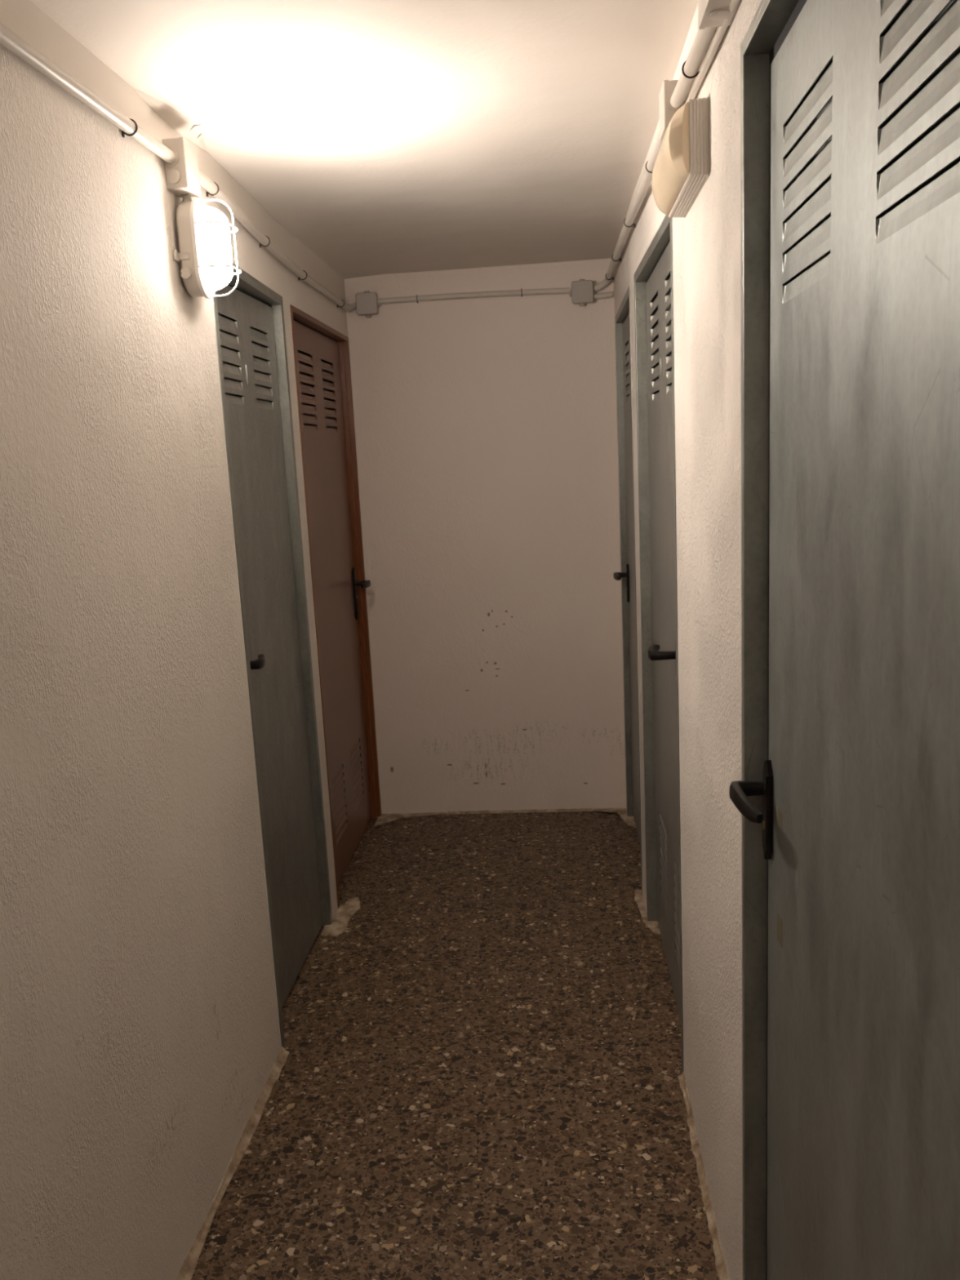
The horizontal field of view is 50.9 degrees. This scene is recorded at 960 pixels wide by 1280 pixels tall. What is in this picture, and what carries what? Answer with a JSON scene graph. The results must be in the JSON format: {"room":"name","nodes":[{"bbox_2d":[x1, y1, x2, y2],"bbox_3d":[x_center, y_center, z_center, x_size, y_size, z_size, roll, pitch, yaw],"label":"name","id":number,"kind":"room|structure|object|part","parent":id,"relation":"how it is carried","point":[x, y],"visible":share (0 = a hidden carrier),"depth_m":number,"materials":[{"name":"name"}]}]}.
{"room":"basement storage corridor","nodes":[
{"label":"basement storage corridor","id":0,"kind":"room"},
{"bbox_2d":[0,0,347,1279],"bbox_3d":[-0.800,0.274,0.950,0.194,2.320,6.850,-2,10,4],"label":"wall","id":1,"kind":"structure","parent":0,"point":[140,1042],"depth_m":1.78,"materials":[{"name":"paint"}]},
{"bbox_2d":[0,22,176,163],"bbox_3d":[-0.709,-0.819,1.170,0.025,0.045,1.896,-2,10,4],"label":"conduit","id":2,"kind":"object","parent":1,"relation":"attached to","point":[9,39],"visible":0.99,"depth_m":1.67,"materials":[{"name":"grey plastic"}]},
{"bbox_2d":[121,118,137,137],"bbox_3d":[-0.658,-0.961,1.892,0.033,0.031,0.006,-2,10,4],"label":"clip","id":3,"kind":"object","parent":2,"relation":"attached to","point":[123,133],"visible":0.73,"depth_m":1.89,"materials":[{"name":"metal"}]},
{"bbox_2d":[161,136,200,197],"bbox_3d":[-0.632,-1.000,2.136,0.047,0.100,0.085,-2,10,4],"label":"junction box","id":4,"kind":"object","parent":1,"relation":"attached to","point":[182,175],"visible":0.92,"depth_m":2.10,"materials":[{"name":"grey plastic"}]},
{"bbox_3d":[-0.613,-1.000,2.136,0.009,0.100,0.082,-2,10,4],"label":"box lid","id":5,"kind":"part","parent":4,"relation":"part of","materials":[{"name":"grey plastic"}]},
{"bbox_2d":[172,194,241,298],"bbox_3d":[-0.586,-0.857,2.189,0.118,0.220,0.144,-2,10,4],"label":"lamp","id":6,"kind":"object","parent":1,"relation":"attached to","point":[204,255],"visible":1,"depth_m":2.15,"materials":[{"name":"beige plastic"}]},
{"bbox_3d":[-0.573,-0.850,2.189,0.062,0.178,0.086,-2,10,4],"label":"lamp glass","id":7,"kind":"part","parent":6,"relation":"part of","materials":[{"name":"white glass"}]},
{"bbox_2d":[212,262,332,1048],"bbox_3d":[-0.607,0.030,2.919,0.108,2.070,0.771,-2,10,2],"label":"door","id":8,"kind":"structure","parent":1,"relation":"in","point":[250,324],"depth_m":2.99,"materials":[{"name":"grey metal"}]},
{"bbox_3d":[-0.596,0.056,2.651,0.070,0.026,0.120,-2,10,4],"label":"handle","id":9,"kind":"part","parent":8,"relation":"part of","materials":[{"name":"black metal"}]},
{"bbox_2d":[198,170,355,311],"bbox_3d":[-0.585,-1.184,3.146,0.050,0.061,1.976,-2,10,4],"label":"conduit","id":10,"kind":"object","parent":1,"relation":"attached to","point":[206,183],"visible":0.91,"depth_m":2.82,"materials":[{"name":"grey plastic"}]},
{"bbox_2d":[205,182,218,196],"bbox_3d":[-0.626,-1.054,2.356,0.033,0.031,0.006,-2,10,4],"label":"clip","id":11,"kind":"object","parent":10,"relation":"attached to","point":[206,193],"visible":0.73,"depth_m":2.36,"materials":[{"name":"metal"}]},
{"bbox_2d":[259,235,270,247],"bbox_3d":[-0.610,-1.127,2.852,0.033,0.031,0.006,-2,10,4],"label":"clip","id":12,"kind":"object","parent":10,"relation":"attached to","point":[260,245],"visible":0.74,"depth_m":2.85,"materials":[{"name":"metal"}]},
{"bbox_2d":[289,304,381,908],"bbox_3d":[-0.544,-0.141,3.858,0.128,2.061,0.942,-2,10,4],"label":"door","id":13,"kind":"structure","parent":1,"relation":"in","point":[322,358],"depth_m":3.92,"materials":[{"name":"red paint"}]},
{"bbox_3d":[-0.524,-0.195,4.234,0.010,0.220,0.030,-2,10,4],"label":"handle plate","id":14,"kind":"part","parent":13,"relation":"part of","materials":[{"name":"black metal"}]},
{"bbox_3d":[-0.496,-0.230,4.180,0.076,0.026,0.114,-2,10,4],"label":"handle","id":15,"kind":"part","parent":13,"relation":"part of","materials":[{"name":"black metal"}]},
{"bbox_2d":[30,0,697,279],"bbox_3d":[-0.257,-0.907,0.690,1.460,0.132,7.051,-2,10,4],"label":"ceiling","id":16,"kind":"structure","parent":0,"point":[384,136],"depth_m":2.15,"materials":[{"name":"paint"}]},
{"bbox_2d":[134,88,205,150],"bbox_3d":[-0.640,-1.110,2.153,0.057,0.030,0.420,-2,10,4],"label":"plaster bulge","id":17,"kind":"object","parent":16,"relation":"attached to","point":[180,123],"visible":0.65,"depth_m":2.12,"materials":[{"name":"white paint"}]},
{"bbox_2d":[191,810,719,1279],"bbox_3d":[-0.138,1.442,1.121,1.450,0.100,7.090,-2,10,4],"label":"floor","id":18,"kind":"structure","parent":0,"point":[478,1079],"depth_m":2.55,"materials":[{"name":"stone"}]},
{"bbox_2d":[175,1046,288,1279],"bbox_3d":[-0.608,1.305,1.680,0.044,0.032,2.130,-2,10,4],"label":"mortar","id":19,"kind":"object","parent":18,"relation":"on","point":[186,1272],"visible":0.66,"depth_m":2.29,"materials":[{"name":"beige concrete"}]},
{"bbox_2d":[320,897,360,936],"bbox_3d":[-0.479,0.965,3.525,0.101,0.010,0.306,-2,10,4],"label":"mortar","id":20,"kind":"object","parent":18,"relation":"on","point":[344,913],"visible":0.91,"depth_m":3.50,"materials":[{"name":"beige concrete"}]},
{"bbox_2d":[373,812,447,826],"bbox_3d":[-0.302,0.788,4.433,0.314,0.011,0.166,-2,10,4],"label":"mortar","id":21,"kind":"object","parent":18,"relation":"on","point":[383,819],"visible":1,"depth_m":4.47,"materials":[{"name":"beige concrete"}]},
{"bbox_2d":[447,808,592,813],"bbox_3d":[0.175,0.756,4.463,0.640,0.018,0.025,-2,10,4],"label":"mortar","id":22,"kind":"object","parent":18,"relation":"on","point":[573,809],"visible":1,"depth_m":4.46,"materials":[{"name":"beige concrete"}]},
{"bbox_2d":[592,808,635,827],"bbox_3d":[0.577,0.764,4.325,0.182,0.013,0.244,-2,10,4],"label":"mortar","id":23,"kind":"object","parent":18,"relation":"on","point":[629,820],"visible":0.78,"depth_m":4.36,"materials":[{"name":"beige concrete"}]},
{"bbox_2d":[634,889,660,934],"bbox_3d":[0.570,0.927,3.447,0.069,0.010,0.344,-2,10,4],"label":"mortar","id":24,"kind":"object","parent":18,"relation":"on","point":[653,926],"visible":0.52,"depth_m":3.43,"materials":[{"name":"beige concrete"}]},
{"bbox_2d":[677,1071,728,1279],"bbox_3d":[0.484,1.168,2.137,0.040,0.031,0.810,-2,10,4],"label":"mortar","id":25,"kind":"object","parent":18,"relation":"on","point":[721,1268],"visible":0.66,"depth_m":2.15,"materials":[{"name":"beige concrete"}]},
{"bbox_2d":[344,257,626,813],"bbox_3d":[0.048,-0.387,4.320,1.450,2.320,0.120,-2,10,4],"label":"wall","id":26,"kind":"structure","parent":0,"point":[486,428],"depth_m":4.25,"materials":[{"name":"paint"}]},
{"bbox_2d":[355,290,380,317],"bbox_3d":[-0.457,-1.362,4.091,0.102,0.102,0.041,-2,10,4],"label":"junction box","id":27,"kind":"object","parent":26,"relation":"attached to","point":[366,302],"visible":1,"depth_m":4.07,"materials":[{"name":"grey plastic"}]},
{"bbox_2d":[377,287,570,304],"bbox_3d":[-0.026,-1.387,4.063,0.778,0.030,0.023,-2,10,4],"label":"conduit","id":28,"kind":"object","parent":26,"relation":"attached to","point":[566,290],"visible":1,"depth_m":4.05,"materials":[{"name":"grey plastic"}]},
{"bbox_2d":[569,279,595,306],"bbox_3d":[0.409,-1.387,4.024,0.102,0.102,0.041,-2,10,4],"label":"junction box","id":29,"kind":"object","parent":26,"relation":"attached to","point":[582,291],"visible":1,"depth_m":4.00,"materials":[{"name":"grey plastic"}]},
{"bbox_2d":[593,291,613,299],"bbox_3d":[0.492,-1.376,4.029,0.078,0.028,0.024,-2,10,4],"label":"conduit","id":30,"kind":"object","parent":26,"relation":"attached to","point":[606,295],"visible":1,"depth_m":4.02,"materials":[{"name":"grey plastic"}]},
{"bbox_2d":[613,0,761,1279],"bbox_3d":[0.426,0.231,0.854,0.172,2.320,6.850,-2,10,4],"label":"wall","id":31,"kind":"structure","parent":0,"point":[707,242],"depth_m":1.85,"materials":[{"name":"paint"}]},
{"bbox_2d":[613,284,642,892],"bbox_3d":[0.575,-0.187,3.784,0.115,2.070,0.780,-2,10,4],"label":"door","id":32,"kind":"structure","parent":31,"relation":"in","point":[627,575],"depth_m":4.01,"materials":[{"name":"grey metal"}]},
{"bbox_3d":[0.566,-0.254,4.028,0.064,0.026,0.114,-2,10,4],"label":"handle","id":33,"kind":"part","parent":32,"relation":"part of","materials":[{"name":"black metal"}]},
{"bbox_3d":[0.598,-0.229,4.075,0.010,0.155,0.030,-2,10,4],"label":"handle plate","id":34,"kind":"part","parent":32,"relation":"part of","materials":[{"name":"black metal"}]},
{"bbox_2d":[593,130,662,291],"bbox_3d":[0.441,-1.229,2.991,0.075,0.061,2.121,-2,10,3],"label":"conduit","id":35,"kind":"object","parent":31,"relation":"attached to","point":[645,182],"visible":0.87,"depth_m":2.73,"materials":[{"name":"grey plastic"}]},
{"bbox_2d":[623,217,635,227],"bbox_3d":[0.431,-1.204,2.905,0.033,0.031,0.006,-2,10,4],"label":"clip","id":36,"kind":"object","parent":35,"relation":"attached to","point":[633,224],"visible":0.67,"depth_m":2.91,"materials":[{"name":"metal"}]},
{"bbox_2d":[634,215,684,1071],"bbox_3d":[0.502,0.001,2.780,0.132,2.070,0.871,-2,10,4],"label":"door","id":37,"kind":"structure","parent":31,"relation":"in","point":[653,277],"depth_m":2.90,"materials":[{"name":"grey metal"}]},
{"bbox_3d":[0.455,0.029,2.518,0.076,0.026,0.125,-2,10,4],"label":"handle","id":38,"kind":"part","parent":37,"relation":"part of","materials":[{"name":"black metal"}]},
{"bbox_2d":[659,80,688,139],"bbox_3d":[0.368,-1.007,1.915,0.045,0.082,0.085,-2,10,4],"label":"junction box","id":39,"kind":"object","parent":31,"relation":"attached to","point":[667,111],"visible":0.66,"depth_m":1.88,"materials":[{"name":"grey plastic"}]},
{"bbox_3d":[0.350,-1.007,1.918,0.009,0.082,0.082,-2,10,4],"label":"box lid","id":40,"kind":"part","parent":39,"relation":"part of","materials":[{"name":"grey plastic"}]},
{"bbox_2d":[651,97,709,217],"bbox_3d":[0.353,-0.855,1.812,0.068,0.120,0.318,-2,10,4],"label":"emergency light","id":41,"kind":"object","parent":31,"relation":"attached to","point":[681,169],"visible":1,"depth_m":1.67,"materials":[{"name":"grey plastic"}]},
{"bbox_2d":[651,102,689,216],"bbox_3d":[0.337,-0.855,1.814,0.036,0.110,0.310,-2,10,4],"label":"diffuser","id":42,"kind":"object","parent":41,"relation":"attached to","point":[670,180],"depth_m":1.71,"materials":[{"name":"plastic"}]},
{"bbox_2d":[670,26,717,107],"bbox_3d":[0.351,-0.950,1.658,0.025,0.047,0.453,-2,10,4],"label":"conduit","id":43,"kind":"object","parent":31,"relation":"attached to","point":[703,39],"visible":0.83,"depth_m":1.64,"materials":[{"name":"grey plastic"}]},
{"bbox_2d":[681,61,699,78],"bbox_3d":[0.354,-0.956,1.688,0.033,0.031,0.006,-2,10,4],"label":"clip","id":44,"kind":"object","parent":43,"relation":"attached to","point":[682,67],"visible":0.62,"depth_m":1.69,"materials":[{"name":"metal"}]},
{"bbox_2d":[685,0,738,102],"bbox_3d":[0.321,-0.812,1.049,0.011,0.042,1.800,-2,10,4],"label":"conduit","id":45,"kind":"object","parent":31,"relation":"attached to","point":[722,29],"visible":0.64,"depth_m":1.54,"materials":[{"name":"grey plastic"}]},
{"bbox_2d":[697,0,741,29],"bbox_3d":[0.330,-0.908,1.387,0.046,0.091,0.102,-2,10,4],"label":"junction box","id":46,"kind":"object","parent":31,"relation":"attached to","point":[711,13],"visible":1,"depth_m":1.40,"materials":[{"name":"grey plastic"}]},
{"bbox_3d":[0.311,-0.909,1.388,0.009,0.088,0.102,-2,10,4],"label":"box lid","id":47,"kind":"part","parent":46,"relation":"part of","materials":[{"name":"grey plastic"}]},
{"bbox_2d":[728,0,959,1279],"bbox_3d":[0.398,0.299,1.128,0.114,2.090,0.868,-2,10,4],"label":"door","id":48,"kind":"structure","parent":31,"relation":"in","point":[847,796],"depth_m":1.06,"materials":[{"name":"grey metal"}]},
{"bbox_3d":[0.395,0.230,1.438,0.064,0.026,0.139,-2,10,4],"label":"handle","id":49,"kind":"part","parent":48,"relation":"part of","materials":[{"name":"black metal"}]},
{"bbox_3d":[0.427,0.253,1.498,0.010,0.155,0.030,-2,10,4],"label":"handle plate","id":50,"kind":"part","parent":48,"relation":"part of","materials":[{"name":"black metal"}]}
]}

